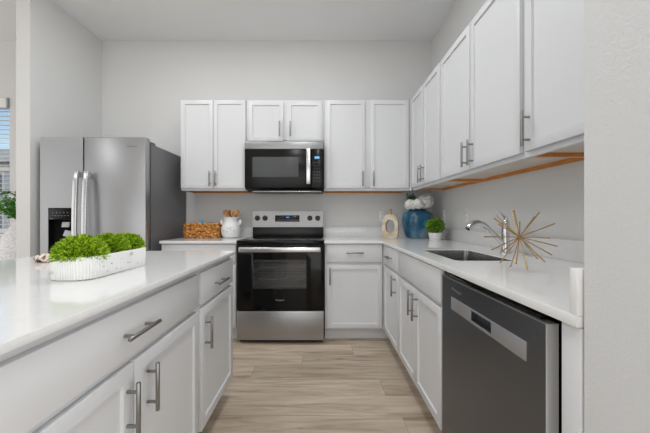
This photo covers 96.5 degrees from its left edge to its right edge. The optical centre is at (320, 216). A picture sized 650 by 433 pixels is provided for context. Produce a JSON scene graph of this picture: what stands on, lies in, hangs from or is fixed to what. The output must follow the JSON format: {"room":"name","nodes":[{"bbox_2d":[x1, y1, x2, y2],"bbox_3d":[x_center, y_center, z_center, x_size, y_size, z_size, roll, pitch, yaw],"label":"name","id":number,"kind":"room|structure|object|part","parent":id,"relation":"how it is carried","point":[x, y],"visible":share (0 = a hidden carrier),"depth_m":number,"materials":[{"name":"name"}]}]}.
{"room":"kitchen","nodes":[
{"label":"kitchen","id":0,"kind":"room"},
{"bbox_2d":[16,0,101,258],"bbox_3d":[-2.468,-0.414,2.796,0.116,3.048,0.788,0,0,0],"label":"wall","id":1,"kind":"structure","parent":0,"point":[59,60],"depth_m":2.53,"materials":[{"name":"white paint"}]},
{"bbox_2d":[0,41,430,317],"bbox_3d":[-2.195,-0.414,3.250,6.810,3.048,0.120,0,0,0],"label":"wall","id":2,"kind":"structure","parent":0,"point":[145,83],"depth_m":3.19,"materials":[{"name":"white paint"}]},
{"bbox_2d":[0,167,9,235],"bbox_3d":[-3.987,-0.550,3.220,1.205,1.520,0.160,0,0,0],"label":"window","id":3,"kind":"structure","parent":2,"relation":"in","point":[2,169],"depth_m":3.25,"materials":[{"name":"white"}]},
{"bbox_2d":[0,98,9,232],"bbox_3d":[-3.986,-0.565,3.207,1.109,1.481,0.074,0,0,0],"label":"window blind","id":4,"kind":"object","parent":3,"relation":"attached to","point":[4,102],"visible":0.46,"depth_m":3.20,"materials":[{"name":"white"}]},
{"bbox_2d":[181,100,250,192],"bbox_3d":[-1.067,-0.712,3.007,0.647,0.900,0.361,0,0,0],"label":"upper cabinet","id":5,"kind":"object","parent":2,"relation":"attached to","point":[213,132],"visible":0.89,"depth_m":2.87,"materials":[{"name":"white wood"}]},
{"bbox_3d":[-1.227,-0.720,2.875,0.318,0.872,0.020,0,0,0],"label":"door","id":6,"kind":"part","parent":5,"relation":"part of","materials":[{"name":"white wood"}]},
{"bbox_3d":[-1.095,-0.377,2.846,0.012,0.150,0.039,0,0,0],"label":"handle","id":7,"kind":"part","parent":5,"relation":"part of","materials":[{"name":"silver metal"}]},
{"bbox_3d":[-1.037,-0.377,2.846,0.012,0.150,0.039,0,0,0],"label":"handle","id":8,"kind":"part","parent":5,"relation":"part of","materials":[{"name":"silver metal"}]},
{"bbox_3d":[-1.067,-0.273,3.047,0.647,0.022,0.283,0,0,0],"label":"rail","id":9,"kind":"part","parent":5,"relation":"part of","materials":[{"name":"brown wood"}]},
{"bbox_3d":[-0.905,-0.720,2.875,0.316,0.872,0.020,0,0,0],"label":"door","id":10,"kind":"part","parent":5,"relation":"part of","materials":[{"name":"white wood"}]},
{"bbox_2d":[239,227,252,235],"bbox_3d":[-1.081,0.160,3.178,0.679,0.100,0.020,0,0,0],"label":"backsplash","id":11,"kind":"structure","parent":2,"relation":"attached to","point":[245,231],"depth_m":3.17,"materials":[{"name":"white stone"}]},
{"bbox_2d":[247,100,323,141],"bbox_3d":[-0.355,-0.949,3.007,0.772,0.426,0.361,0,0,0],"label":"upper cabinet","id":12,"kind":"object","parent":2,"relation":"attached to","point":[267,120],"visible":0.91,"depth_m":2.87,"materials":[{"name":"white wood"}]},
{"bbox_3d":[-0.545,-0.948,2.875,0.344,0.392,0.020,0,0,0],"label":"door","id":13,"kind":"part","parent":12,"relation":"part of","materials":[{"name":"white wood"}]},
{"bbox_2d":[245,142,323,193],"bbox_3d":[-0.355,-0.486,2.967,0.762,0.483,0.439,0,0,0],"label":"microwave","id":14,"kind":"object","parent":12,"relation":"attached to","point":[270,167],"visible":1,"depth_m":2.79,"materials":[{"name":"black metal"}]},
{"bbox_3d":[-0.414,-0.469,2.808,0.643,0.373,0.032,0,0,0],"label":"door","id":15,"kind":"part","parent":14,"relation":"part of","materials":[{"name":"black glass"}]},
{"bbox_3d":[-0.330,-0.249,2.818,0.671,0.006,0.008,0,0,0],"label":"trim","id":16,"kind":"part","parent":14,"relation":"part of","materials":[{"name":"silver metal"}]},
{"bbox_3d":[-0.120,-0.481,2.771,0.042,0.333,0.046,0,0,0],"label":"handle","id":17,"kind":"part","parent":14,"relation":"part of","materials":[{"name":"silver metal"}]},
{"bbox_3d":[-0.033,-0.469,2.808,0.117,0.373,0.032,0,0,0],"label":"control panel","id":18,"kind":"part","parent":14,"relation":"part of","materials":[{"name":"black"}]},
{"bbox_3d":[-0.302,-0.865,2.846,0.012,0.150,0.039,0,0,0],"label":"handle","id":19,"kind":"part","parent":12,"relation":"part of","materials":[{"name":"silver metal"}]},
{"bbox_3d":[-0.163,-0.948,2.875,0.344,0.392,0.020,0,0,0],"label":"door","id":20,"kind":"part","parent":12,"relation":"part of","materials":[{"name":"white wood"}]},
{"bbox_2d":[324,227,404,235],"bbox_3d":[0.608,0.160,3.178,1.160,0.100,0.020,0,0,0],"label":"backsplash","id":21,"kind":"structure","parent":2,"relation":"attached to","point":[328,231],"depth_m":3.17,"materials":[{"name":"white stone"}]},
{"bbox_2d":[324,100,411,192],"bbox_3d":[0.467,-0.712,3.007,0.867,0.900,0.361,0,0,0],"label":"upper cabinet","id":22,"kind":"object","parent":2,"relation":"attached to","point":[366,142],"depth_m":2.87,"materials":[{"name":"white wood"}]},
{"bbox_3d":[0.243,-0.720,2.875,0.385,0.872,0.020,0,0,0],"label":"door","id":23,"kind":"part","parent":22,"relation":"part of","materials":[{"name":"white wood"}]},
{"bbox_3d":[0.409,-0.377,2.846,0.012,0.150,0.039,0,0,0],"label":"handle","id":24,"kind":"part","parent":22,"relation":"part of","materials":[{"name":"silver metal"}]},
{"bbox_3d":[0.455,-0.273,3.047,0.843,0.022,0.283,0,0,0],"label":"rail","id":25,"kind":"part","parent":22,"relation":"part of","materials":[{"name":"brown wood"}]},
{"bbox_3d":[0.678,-0.720,2.875,0.380,0.872,0.020,0,0,0],"label":"door","id":26,"kind":"part","parent":22,"relation":"part of","materials":[{"name":"white wood"}]},
{"bbox_3d":[0.888,-0.712,2.877,0.023,0.900,0.016,0,0,0],"label":"corner filler","id":27,"kind":"part","parent":22,"relation":"part of","materials":[{"name":"white wood"}]},
{"bbox_2d":[379,211,384,220],"bbox_3d":[0.669,-0.010,3.186,0.058,0.116,0.009,0,0,0],"label":"wall outlet","id":28,"kind":"object","parent":2,"relation":"attached to","point":[381,213],"visible":0.88,"depth_m":3.18,"materials":[{"name":"white plastic"}]},
{"bbox_2d":[0,0,455,40],"bbox_3d":[-1.200,-1.988,-0.595,8.800,0.100,7.810,0,0,0],"label":"ceiling","id":29,"kind":"structure","parent":0,"point":[108,20],"depth_m":2.83,"materials":[{"name":"white paint"}]},
{"bbox_2d":[199,318,441,432],"bbox_3d":[-1.200,1.160,-0.595,8.800,0.100,7.810,0,0,0],"label":"floor","id":30,"kind":"structure","parent":0,"point":[329,385],"depth_m":1.82,"materials":[{"name":"brown wood"}]},
{"bbox_2d":[0,222,15,260],"bbox_3d":[-2.860,0.580,2.780,0.380,1.060,0.380,0,0,0],"label":"floor vase","id":31,"kind":"object","parent":30,"relation":"on","point":[8,239],"visible":0.23,"depth_m":2.63,"materials":[{"name":"white ceramic"}]},
{"bbox_2d":[0,190,15,219],"bbox_3d":[-2.881,-0.047,2.791,0.426,0.475,0.411,0,0,-34],"label":"leafy branches","id":32,"kind":"object","parent":31,"relation":"in","point":[10,210],"visible":0.43,"depth_m":2.74,"materials":[{"name":"green plant"}]},
{"bbox_2d":[0,272,198,432],"bbox_3d":[-0.826,0.670,0.846,0.638,0.880,0.912,0,0,0],"label":"base cabinet","id":33,"kind":"object","parent":30,"relation":"on","point":[132,365],"visible":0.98,"depth_m":0.78,"materials":[{"name":"white wood"}]},
{"bbox_3d":[-0.555,0.702,0.620,0.020,0.560,0.444,0,0,0],"label":"door","id":34,"kind":"part","parent":33,"relation":"part of","materials":[{"name":"white wood"}]},
{"bbox_2d":[0,251,234,354],"bbox_3d":[-1.035,0.220,1.026,1.010,0.019,1.552,0,0,0],"label":"countertop","id":35,"kind":"structure","parent":33,"relation":"on","point":[34,306],"depth_m":0.84,"materials":[{"name":"white stone"}]},
{"bbox_2d":[33,253,49,262],"bbox_3d":[-1.284,0.191,1.365,0.124,0.043,0.084,0,0,8],"label":"shell","id":36,"kind":"object","parent":35,"relation":"on","point":[43,257],"visible":0.41,"depth_m":1.33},
{"bbox_2d":[47,232,145,280],"bbox_3d":[-0.835,0.132,1.122,0.174,0.156,0.401,0,0,0],"label":"grass planter","id":37,"kind":"object","parent":35,"relation":"on","point":[79,257],"visible":1,"depth_m":0.99,"materials":[{"name":"white ceramic"}]},
{"bbox_2d":[50,247,145,280],"bbox_3d":[-0.835,0.171,1.118,0.152,0.078,0.350,0,0,0],"label":"tray","id":38,"kind":"object","parent":37,"relation":"attached to","point":[77,266],"depth_m":0.98,"materials":[{"name":"white ceramic"}]},
{"bbox_3d":[-0.526,0.540,0.815,0.039,0.150,0.012,0,0,0],"label":"handle","id":39,"kind":"part","parent":33,"relation":"part of","materials":[{"name":"silver metal"}]},
{"bbox_3d":[-0.526,0.330,0.852,0.039,0.012,0.150,0,0,0],"label":"handle","id":40,"kind":"part","parent":33,"relation":"part of","materials":[{"name":"silver metal"}]},
{"bbox_3d":[-0.526,0.532,0.911,0.039,0.150,0.012,0,0,0],"label":"handle","id":41,"kind":"part","parent":33,"relation":"part of","materials":[{"name":"silver metal"}]},
{"bbox_3d":[-0.555,0.702,1.071,0.020,0.560,0.442,0,0,0],"label":"door","id":42,"kind":"part","parent":33,"relation":"part of","materials":[{"name":"white wood"}]},
{"bbox_2d":[40,137,185,254],"bbox_3d":[-1.912,0.220,2.762,0.884,1.780,0.806,0,0,0],"label":"refrigerator","id":43,"kind":"object","parent":30,"relation":"on","point":[91,186],"visible":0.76,"depth_m":2.43,"materials":[{"name":"grey metal"}]},
{"bbox_3d":[-2.187,-0.028,2.457,0.198,0.099,0.054,0,0,0],"label":"dispenser panel","id":44,"kind":"part","parent":43,"relation":"part of","materials":[{"name":"black plastic"}]},
{"bbox_3d":[-2.174,0.182,2.463,0.360,1.705,0.066,0,0,0],"label":"door","id":45,"kind":"part","parent":43,"relation":"part of","materials":[{"name":"silver metal"}]},
{"bbox_3d":[-2.016,0.099,2.396,0.038,0.962,0.073,0,0,0],"label":"handle","id":46,"kind":"part","parent":43,"relation":"part of","materials":[{"name":"silver metal"}]},
{"bbox_3d":[-1.936,0.099,2.396,0.038,0.962,0.073,0,0,0],"label":"handle","id":47,"kind":"part","parent":43,"relation":"part of","materials":[{"name":"silver metal"}]},
{"bbox_3d":[-1.728,0.182,2.463,0.516,1.705,0.066,0,0,0],"label":"door","id":48,"kind":"part","parent":43,"relation":"part of","materials":[{"name":"silver metal"}]},
{"bbox_2d":[162,244,237,337],"bbox_3d":[-1.081,0.673,2.843,0.668,0.874,0.638,0,0,0],"label":"base cabinet","id":49,"kind":"object","parent":30,"relation":"on","point":[165,247],"visible":0.14,"depth_m":2.56,"materials":[{"name":"white"}]},
{"bbox_3d":[-1.081,0.321,2.572,0.656,0.157,0.020,0,0,0],"label":"drawer","id":50,"kind":"part","parent":49,"relation":"part of","materials":[{"name":"white wood"}]},
{"bbox_2d":[159,227,252,243],"bbox_3d":[-1.081,0.172,2.868,0.679,0.124,0.640,0,0,0],"label":"countertop","id":51,"kind":"structure","parent":49,"relation":"on","point":[245,232],"depth_m":2.59,"materials":[{"name":"white stone"}]},
{"bbox_2d":[183,223,222,237],"bbox_3d":[-1.196,0.136,2.965,0.356,0.154,0.226,0,0,0],"label":"wicker basket","id":52,"kind":"object","parent":51,"relation":"on","point":[191,230],"visible":0.96,"depth_m":2.86,"materials":[{"name":"brown wicker"}]},
{"bbox_2d":[220,217,241,237],"bbox_3d":[-0.918,0.106,2.954,0.194,0.207,0.196,0,0,32],"label":"jar","id":53,"kind":"object","parent":51,"relation":"on","point":[230,228],"visible":1,"depth_m":2.89,"materials":[{"name":"white ceramic"}]},
{"bbox_2d":[223,210,228,216],"bbox_3d":[-0.959,0.061,2.947,0.073,0.272,0.017,0,0,-5],"label":"wooden spoon","id":54,"kind":"object","parent":53,"relation":"in","point":[225,212],"visible":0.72,"depth_m":2.95,"materials":[{"name":"brown wood"}]},
{"bbox_2d":[231,210,236,216],"bbox_3d":[-0.886,0.061,2.937,0.065,0.272,0.020,0,0,20],"label":"slotted turner","id":55,"kind":"object","parent":53,"relation":"in","point":[233,212],"visible":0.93,"depth_m":2.93,"materials":[{"name":"brown wood"}]},
{"bbox_3d":[-0.916,0.702,2.572,0.326,0.560,0.020,0,0,0],"label":"door","id":56,"kind":"part","parent":49,"relation":"part of","materials":[{"name":"white wood"}]},
{"bbox_2d":[195,256,232,431],"bbox_3d":[-0.826,0.670,1.552,0.638,0.880,0.496,0,0,0],"label":"base cabinet","id":57,"kind":"object","parent":30,"relation":"on","point":[215,291],"visible":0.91,"depth_m":1.50,"materials":[{"name":"white wood"}]},
{"bbox_3d":[-0.526,0.542,1.364,0.039,0.150,0.012,0,0,0],"label":"handle","id":58,"kind":"part","parent":57,"relation":"part of","materials":[{"name":"silver metal"}]},
{"bbox_3d":[-0.555,0.328,1.559,0.020,0.143,0.466,0,0,0],"label":"drawer","id":59,"kind":"part","parent":57,"relation":"part of","materials":[{"name":"white wood"}]},
{"bbox_3d":[-0.526,0.340,1.542,0.039,0.012,0.150,0,0,0],"label":"handle","id":60,"kind":"part","parent":57,"relation":"part of","materials":[{"name":"silver metal"}]},
{"bbox_2d":[236,211,323,340],"bbox_3d":[-0.355,0.524,2.824,0.762,1.172,0.697,0,0,0],"label":"range","id":61,"kind":"object","parent":30,"relation":"on","point":[280,267],"visible":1,"depth_m":2.53,"materials":[{"name":"black metal"}]},
{"bbox_2d":[236,236,323,243],"bbox_3d":[-0.355,0.220,2.817,0.762,0.033,0.591,0,0,0],"label":"cooktop","id":62,"kind":"object","parent":61,"relation":"in","point":[253,239],"depth_m":2.52,"materials":[{"name":"grey glass"}]},
{"bbox_2d":[237,244,323,309],"bbox_3d":[-0.355,0.526,2.781,0.758,0.568,0.612,0,0,0],"label":"oven","id":63,"kind":"object","parent":61,"relation":"in","point":[269,276],"depth_m":2.53,"materials":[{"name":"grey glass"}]},
{"bbox_3d":[-0.355,0.947,2.550,0.758,0.254,0.045,0,0,0],"label":"drawer","id":64,"kind":"part","parent":61,"relation":"part of","materials":[{"name":"silver metal"}]},
{"bbox_2d":[324,244,382,337],"bbox_3d":[0.292,0.673,2.843,0.515,0.874,0.638,0,0,0],"label":"base cabinet","id":65,"kind":"object","parent":30,"relation":"on","point":[353,273],"visible":0.91,"depth_m":2.57,"materials":[{"name":"white wood"}]},
{"bbox_3d":[0.079,0.520,2.543,0.012,0.150,0.039,0,0,0],"label":"handle","id":66,"kind":"part","parent":65,"relation":"part of","materials":[{"name":"silver metal"}]},
{"bbox_3d":[0.296,0.321,2.572,0.487,0.157,0.020,0,0,0],"label":"drawer","id":67,"kind":"part","parent":65,"relation":"part of","materials":[{"name":"white wood"}]},
{"bbox_3d":[0.296,0.702,2.572,0.487,0.560,0.020,0,0,0],"label":"door","id":68,"kind":"part","parent":65,"relation":"part of","materials":[{"name":"white wood"}]},
{"bbox_3d":[0.297,0.315,2.543,0.150,0.012,0.039,0,0,0],"label":"handle","id":69,"kind":"part","parent":65,"relation":"part of","materials":[{"name":"silver metal"}]},
{"bbox_2d":[324,227,583,327],"bbox_3d":[0.618,0.172,1.901,1.180,0.124,2.575,0,0,0],"label":"countertop","id":70,"kind":"structure","parent":65,"relation":"on","point":[554,287],"depth_m":1.31,"materials":[{"name":"white stone"}]},
{"bbox_2d":[382,209,398,237],"bbox_3d":[0.692,0.067,2.885,0.160,0.287,0.052,0,0,30],"label":"ornament","id":71,"kind":"object","parent":70,"relation":"on","point":[385,233],"visible":1,"depth_m":2.86,"materials":[{"name":"beige ceramic"}]},
{"bbox_2d":[402,209,432,237],"bbox_3d":[0.978,0.066,2.945,0.309,0.288,0.300,0,0,0],"label":"vase","id":72,"kind":"object","parent":70,"relation":"on","point":[413,221],"visible":0.89,"depth_m":2.83,"materials":[{"name":"blue ceramic"}]},
{"bbox_2d":[404,199,414,209],"bbox_3d":[0.889,-0.014,2.897,0.125,0.329,0.121,0,0,15],"label":"hydrangea","id":73,"kind":"object","parent":72,"relation":"in","point":[409,203],"visible":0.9,"depth_m":2.86,"materials":[{"name":"white plant"}]},
{"bbox_2d":[406,193,415,200],"bbox_3d":[0.917,-0.047,2.942,0.114,0.395,0.134,0,0,-39],"label":"sprig","id":74,"kind":"object","parent":72,"relation":"in","point":[412,197],"visible":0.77,"depth_m":2.92,"materials":[{"name":"green plant"}]},
{"bbox_2d":[413,198,424,208],"bbox_3d":[0.961,-0.018,2.858,0.122,0.336,0.124,0,0,-42],"label":"hydrangea","id":75,"kind":"object","parent":72,"relation":"in","point":[418,203],"visible":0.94,"depth_m":2.82,"materials":[{"name":"white plant"}]},
{"bbox_2d":[418,194,434,208],"bbox_3d":[1.039,-0.040,2.890,0.176,0.381,0.171,0,0,0],"label":"hydrangea","id":76,"kind":"object","parent":72,"relation":"in","point":[428,200],"visible":0.72,"depth_m":2.83,"materials":[{"name":"white plant"}]},
{"bbox_2d":[425,218,444,239],"bbox_3d":[1.046,0.106,2.655,0.176,0.207,0.173,0,0,-21],"label":"potted plant","id":77,"kind":"object","parent":70,"relation":"on","point":[435,225],"visible":1,"depth_m":2.61,"materials":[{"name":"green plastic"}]},
{"bbox_3d":[1.045,0.176,2.655,0.122,0.067,0.122,0,0,0],"label":"pot","id":78,"kind":"part","parent":77,"relation":"part of","materials":[{"name":"white ceramic"}]},
{"bbox_2d":[424,250,511,274],"bbox_3d":[0.797,0.307,1.630,0.293,0.187,0.474,0,0,0],"label":"sink","id":79,"kind":"object","parent":70,"relation":"in","point":[460,255],"visible":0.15,"depth_m":1.86,"materials":[{"name":"silver metal"}]},
{"bbox_2d":[465,209,511,253],"bbox_3d":[0.966,0.082,1.680,0.268,0.256,0.060,0,0,0],"label":"faucet","id":80,"kind":"object","parent":70,"relation":"on","point":[501,240],"visible":0.85,"depth_m":1.67,"materials":[{"name":"silver metal"}]},
{"bbox_3d":[0.955,0.099,1.677,0.244,0.163,0.037,0,0,-3],"label":"spout","id":81,"kind":"part","parent":80,"relation":"part of","materials":[{"name":"silver metal"}]},
{"bbox_3d":[1.042,-0.014,1.680,0.076,0.064,0.030,0,0,0],"label":"lever","id":82,"kind":"part","parent":80,"relation":"part of","materials":[{"name":"silver metal"}]},
{"bbox_2d":[484,209,557,268],"bbox_3d":[0.823,0.087,1.189,0.218,0.235,0.301,0,0,43],"label":"starburst sculpture","id":83,"kind":"object","parent":70,"relation":"on","point":[519,238],"visible":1,"depth_m":1.17,"materials":[{"name":"gold metal"}]},
{"bbox_3d":[0.735,0.081,1.179,0.153,0.006,0.005,0,0,-7],"label":"rod","id":84,"kind":"part","parent":83,"relation":"part of","materials":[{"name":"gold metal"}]},
{"bbox_3d":[0.741,0.107,1.167,0.147,0.050,0.005,0,0,-18],"label":"rod","id":85,"kind":"part","parent":83,"relation":"part of","materials":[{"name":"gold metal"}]},
{"bbox_3d":[0.748,0.042,1.167,0.136,0.079,0.005,0,0,-18],"label":"rod","id":86,"kind":"part","parent":83,"relation":"part of","materials":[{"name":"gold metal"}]},
{"bbox_3d":[0.806,0.145,1.242,0.005,0.120,0.102,0,0,-11],"label":"rod","id":87,"kind":"part","parent":83,"relation":"part of","materials":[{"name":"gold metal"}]},
{"bbox_3d":[0.773,0.139,1.154,0.106,0.110,0.005,0,0,-39],"label":"rod","id":88,"kind":"part","parent":83,"relation":"part of","materials":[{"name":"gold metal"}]},
{"bbox_3d":[0.774,0.025,1.147,0.080,0.109,0.083,0,0,0],"label":"rod","id":89,"kind":"part","parent":83,"relation":"part of","materials":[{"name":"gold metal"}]},
{"bbox_3d":[0.773,0.131,1.140,0.005,0.094,0.126,0,0,39],"label":"rod","id":90,"kind":"part","parent":83,"relation":"part of","materials":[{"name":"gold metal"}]},
{"bbox_3d":[0.796,0.141,1.139,0.005,0.113,0.105,0,0,22],"label":"rod","id":91,"kind":"part","parent":83,"relation":"part of","materials":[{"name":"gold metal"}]},
{"bbox_3d":[0.799,0.118,1.118,0.005,0.071,0.140,0,0,13],"label":"rod","id":92,"kind":"part","parent":83,"relation":"part of","materials":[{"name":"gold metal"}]},
{"bbox_3d":[0.808,0.031,1.126,0.016,0.099,0.122,0,0,0],"label":"rod","id":93,"kind":"part","parent":83,"relation":"part of","materials":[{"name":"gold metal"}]},
{"bbox_3d":[0.814,0.124,1.120,0.005,0.082,0.134,0,0,1],"label":"rod","id":94,"kind":"part","parent":83,"relation":"part of","materials":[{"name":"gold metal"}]},
{"bbox_3d":[0.816,0.078,1.113,0.005,0.011,0.146,0,0,-2],"label":"rod","id":95,"kind":"part","parent":83,"relation":"part of","materials":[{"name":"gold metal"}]},
{"bbox_3d":[0.887,0.121,1.194,0.137,0.077,0.005,0,0,-4],"label":"rod","id":96,"kind":"part","parent":83,"relation":"part of","materials":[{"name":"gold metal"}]},
{"bbox_3d":[0.891,0.053,1.193,0.145,0.057,0.009,0,0,0],"label":"rod","id":97,"kind":"part","parent":83,"relation":"part of","materials":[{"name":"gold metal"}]},
{"bbox_3d":[0.895,0.102,1.190,0.151,0.040,0.005,0,0,0],"label":"rod","id":98,"kind":"part","parent":83,"relation":"part of","materials":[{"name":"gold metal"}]},
{"bbox_2d":[381,244,388,337],"bbox_3d":[0.608,0.674,2.618,0.113,0.872,0.116,0,0,0],"label":"cabinet filler","id":99,"kind":"object","parent":30,"relation":"on","point":[383,333],"visible":0.21,"depth_m":2.56,"materials":[{"name":"white wood"}]},
{"bbox_2d":[383,245,400,352],"bbox_3d":[0.821,0.673,2.314,0.618,0.874,0.488,0,0,0],"label":"base cabinet","id":100,"kind":"object","parent":30,"relation":"on","point":[391,255],"visible":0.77,"depth_m":2.27,"materials":[{"name":"white wood"}]},
{"bbox_3d":[0.560,0.321,2.309,0.020,0.157,0.458,0,0,0],"label":"drawer","id":101,"kind":"part","parent":100,"relation":"part of","materials":[{"name":"white wood"}]},
{"bbox_3d":[0.531,0.510,2.138,0.039,0.150,0.012,0,0,0],"label":"handle","id":102,"kind":"part","parent":100,"relation":"part of","materials":[{"name":"silver metal"}]},
{"bbox_2d":[398,251,444,429],"bbox_3d":[0.821,0.676,1.698,0.618,0.868,0.740,0,0,0],"label":"base cabinet","id":103,"kind":"object","parent":30,"relation":"on","point":[419,282],"visible":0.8,"depth_m":1.60,"materials":[{"name":"white wood"}]},
{"bbox_3d":[0.560,0.702,1.880,0.020,0.560,0.360,0,0,0],"label":"door","id":104,"kind":"part","parent":103,"relation":"part of","materials":[{"name":"white wood"}]},
{"bbox_3d":[0.531,0.510,1.728,0.039,0.150,0.012,0,0,0],"label":"handle","id":105,"kind":"part","parent":103,"relation":"part of","materials":[{"name":"silver metal"}]},
{"bbox_3d":[0.531,0.518,1.654,0.039,0.150,0.012,0,0,0],"label":"handle","id":106,"kind":"part","parent":103,"relation":"part of","materials":[{"name":"silver metal"}]},
{"bbox_3d":[0.560,0.702,1.516,0.020,0.560,0.359,0,0,0],"label":"door","id":107,"kind":"part","parent":103,"relation":"part of","materials":[{"name":"white wood"}]},
{"bbox_2d":[442,273,561,432],"bbox_3d":[0.841,0.676,0.998,0.584,0.868,0.648,0,0,0],"label":"dishwasher","id":108,"kind":"object","parent":30,"relation":"on","point":[502,356],"visible":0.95,"depth_m":0.91,"materials":[{"name":"black metal"}]},
{"bbox_3d":[0.551,0.362,1.002,0.005,0.052,0.446,0,0,0],"label":"handle","id":109,"kind":"part","parent":108,"relation":"part of","materials":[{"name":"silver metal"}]},
{"bbox_2d":[562,322,583,432],"bbox_3d":[0.865,0.673,0.638,0.630,0.874,0.050,0,0,0],"label":"end panel","id":110,"kind":"object","parent":30,"relation":"on","point":[572,337],"visible":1,"depth_m":0.63,"materials":[{"name":"white wood"}]},
{"bbox_2d":[431,0,583,240],"bbox_3d":[1.270,-0.414,1.903,0.120,3.048,2.815,0,0,0],"label":"wall","id":111,"kind":"structure","parent":0,"point":[556,192],"depth_m":1.82,"materials":[{"name":"white paint"}]},
{"bbox_2d":[442,210,444,220],"bbox_3d":[1.206,-0.015,2.860,0.009,0.116,0.058,0,0,0],"label":"wall outlet","id":112,"kind":"object","parent":111,"relation":"attached to","point":[443,211],"visible":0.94,"depth_m":2.85,"materials":[{"name":"white plastic"}]},
{"bbox_2d":[411,63,479,189],"bbox_3d":[1.027,-0.712,2.512,0.361,0.900,0.698,0,0,0],"label":"upper cabinet","id":113,"kind":"object","parent":111,"relation":"attached to","point":[426,103],"visible":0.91,"depth_m":2.46,"materials":[{"name":"white wood"}]},
{"bbox_3d":[0.895,-0.720,2.689,0.020,0.872,0.320,0,0,0],"label":"door","id":114,"kind":"part","parent":113,"relation":"part of","materials":[{"name":"white wood"}]},
{"bbox_3d":[0.895,-0.720,2.344,0.020,0.872,0.350,0,0,0],"label":"door","id":115,"kind":"part","parent":113,"relation":"part of","materials":[{"name":"white wood"}]},
{"bbox_3d":[1.067,-0.273,2.512,0.283,0.022,0.698,0,0,0],"label":"rail","id":116,"kind":"part","parent":113,"relation":"part of","materials":[{"name":"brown wood"}]},
{"bbox_2d":[465,208,468,221],"bbox_3d":[1.206,-0.015,2.400,0.009,0.116,0.058,0,0,0],"label":"wall outlet","id":117,"kind":"object","parent":111,"relation":"attached to","point":[466,209],"visible":1,"depth_m":2.39,"materials":[{"name":"white plastic"}]},
{"bbox_2d":[431,228,583,262],"bbox_3d":[1.198,0.160,1.911,0.020,0.100,2.554,0,0,0],"label":"backsplash","id":118,"kind":"structure","parent":111,"relation":"attached to","point":[569,250],"depth_m":1.61,"materials":[{"name":"white stone"}]},
{"bbox_2d":[441,0,583,181],"bbox_3d":[1.027,-0.712,1.722,0.361,0.900,0.879,0,0,0],"label":"upper cabinet","id":119,"kind":"object","parent":111,"relation":"attached to","point":[483,71],"visible":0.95,"depth_m":1.59,"materials":[{"name":"white wood"}]},
{"bbox_3d":[0.895,-0.720,1.940,0.020,0.872,0.418,0,0,0],"label":"door","id":120,"kind":"part","parent":119,"relation":"part of","materials":[{"name":"white wood"}]},
{"bbox_3d":[0.866,-0.377,1.761,0.039,0.150,0.012,0,0,0],"label":"handle","id":121,"kind":"part","parent":119,"relation":"part of","materials":[{"name":"silver metal"}]},
{"bbox_3d":[0.866,-0.377,1.691,0.039,0.150,0.012,0,0,0],"label":"handle","id":122,"kind":"part","parent":119,"relation":"part of","materials":[{"name":"silver metal"}]},
{"bbox_3d":[0.895,-0.720,1.507,0.020,0.872,0.428,0,0,0],"label":"door","id":123,"kind":"part","parent":119,"relation":"part of","materials":[{"name":"white wood"}]},
{"bbox_3d":[1.067,-0.273,1.722,0.283,0.022,0.879,0,0,0],"label":"rail","id":124,"kind":"part","parent":119,"relation":"part of","materials":[{"name":"brown wood"}]},
{"bbox_2d":[520,0,583,157],"bbox_3d":[1.027,-0.712,0.948,0.361,0.900,0.665,0,0,0],"label":"upper cabinet","id":125,"kind":"object","parent":111,"relation":"attached to","point":[554,29],"visible":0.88,"depth_m":1.12,"materials":[{"name":"white wood"}]},
{"bbox_3d":[0.866,-0.377,1.232,0.039,0.150,0.012,0,0,0],"label":"handle","id":126,"kind":"part","parent":125,"relation":"part of","materials":[{"name":"silver metal"}]},
{"bbox_3d":[1.067,-0.273,0.948,0.283,0.022,0.665,0,0,0],"label":"rail","id":127,"kind":"part","parent":125,"relation":"part of","materials":[{"name":"brown wood"}]},
{"bbox_2d":[584,0,649,432],"bbox_3d":[0.880,-0.414,0.540,0.659,3.048,0.140,0,0,0],"label":"wall","id":128,"kind":"structure","parent":0,"point":[616,32],"depth_m":0.54,"materials":[{"name":"white paint"}]},
{"label":"outside","id":129,"kind":"structure","parent":0,"visible":0},
{"bbox_2d":[0,149,9,227],"bbox_3d":[-15.500,-0.440,16.000,10.600,5.100,6.600,0,0,0],"label":"building","id":130,"kind":"structure","parent":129,"point":[4,161],"depth_m":12.94,"materials":[{"name":"white"}]},
{"bbox_3d":[-14.625,-1.465,12.935,0.770,0.950,0.030,0,0,0],"label":"pane","id":131,"kind":"part","parent":130,"relation":"part of","materials":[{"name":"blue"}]}
]}

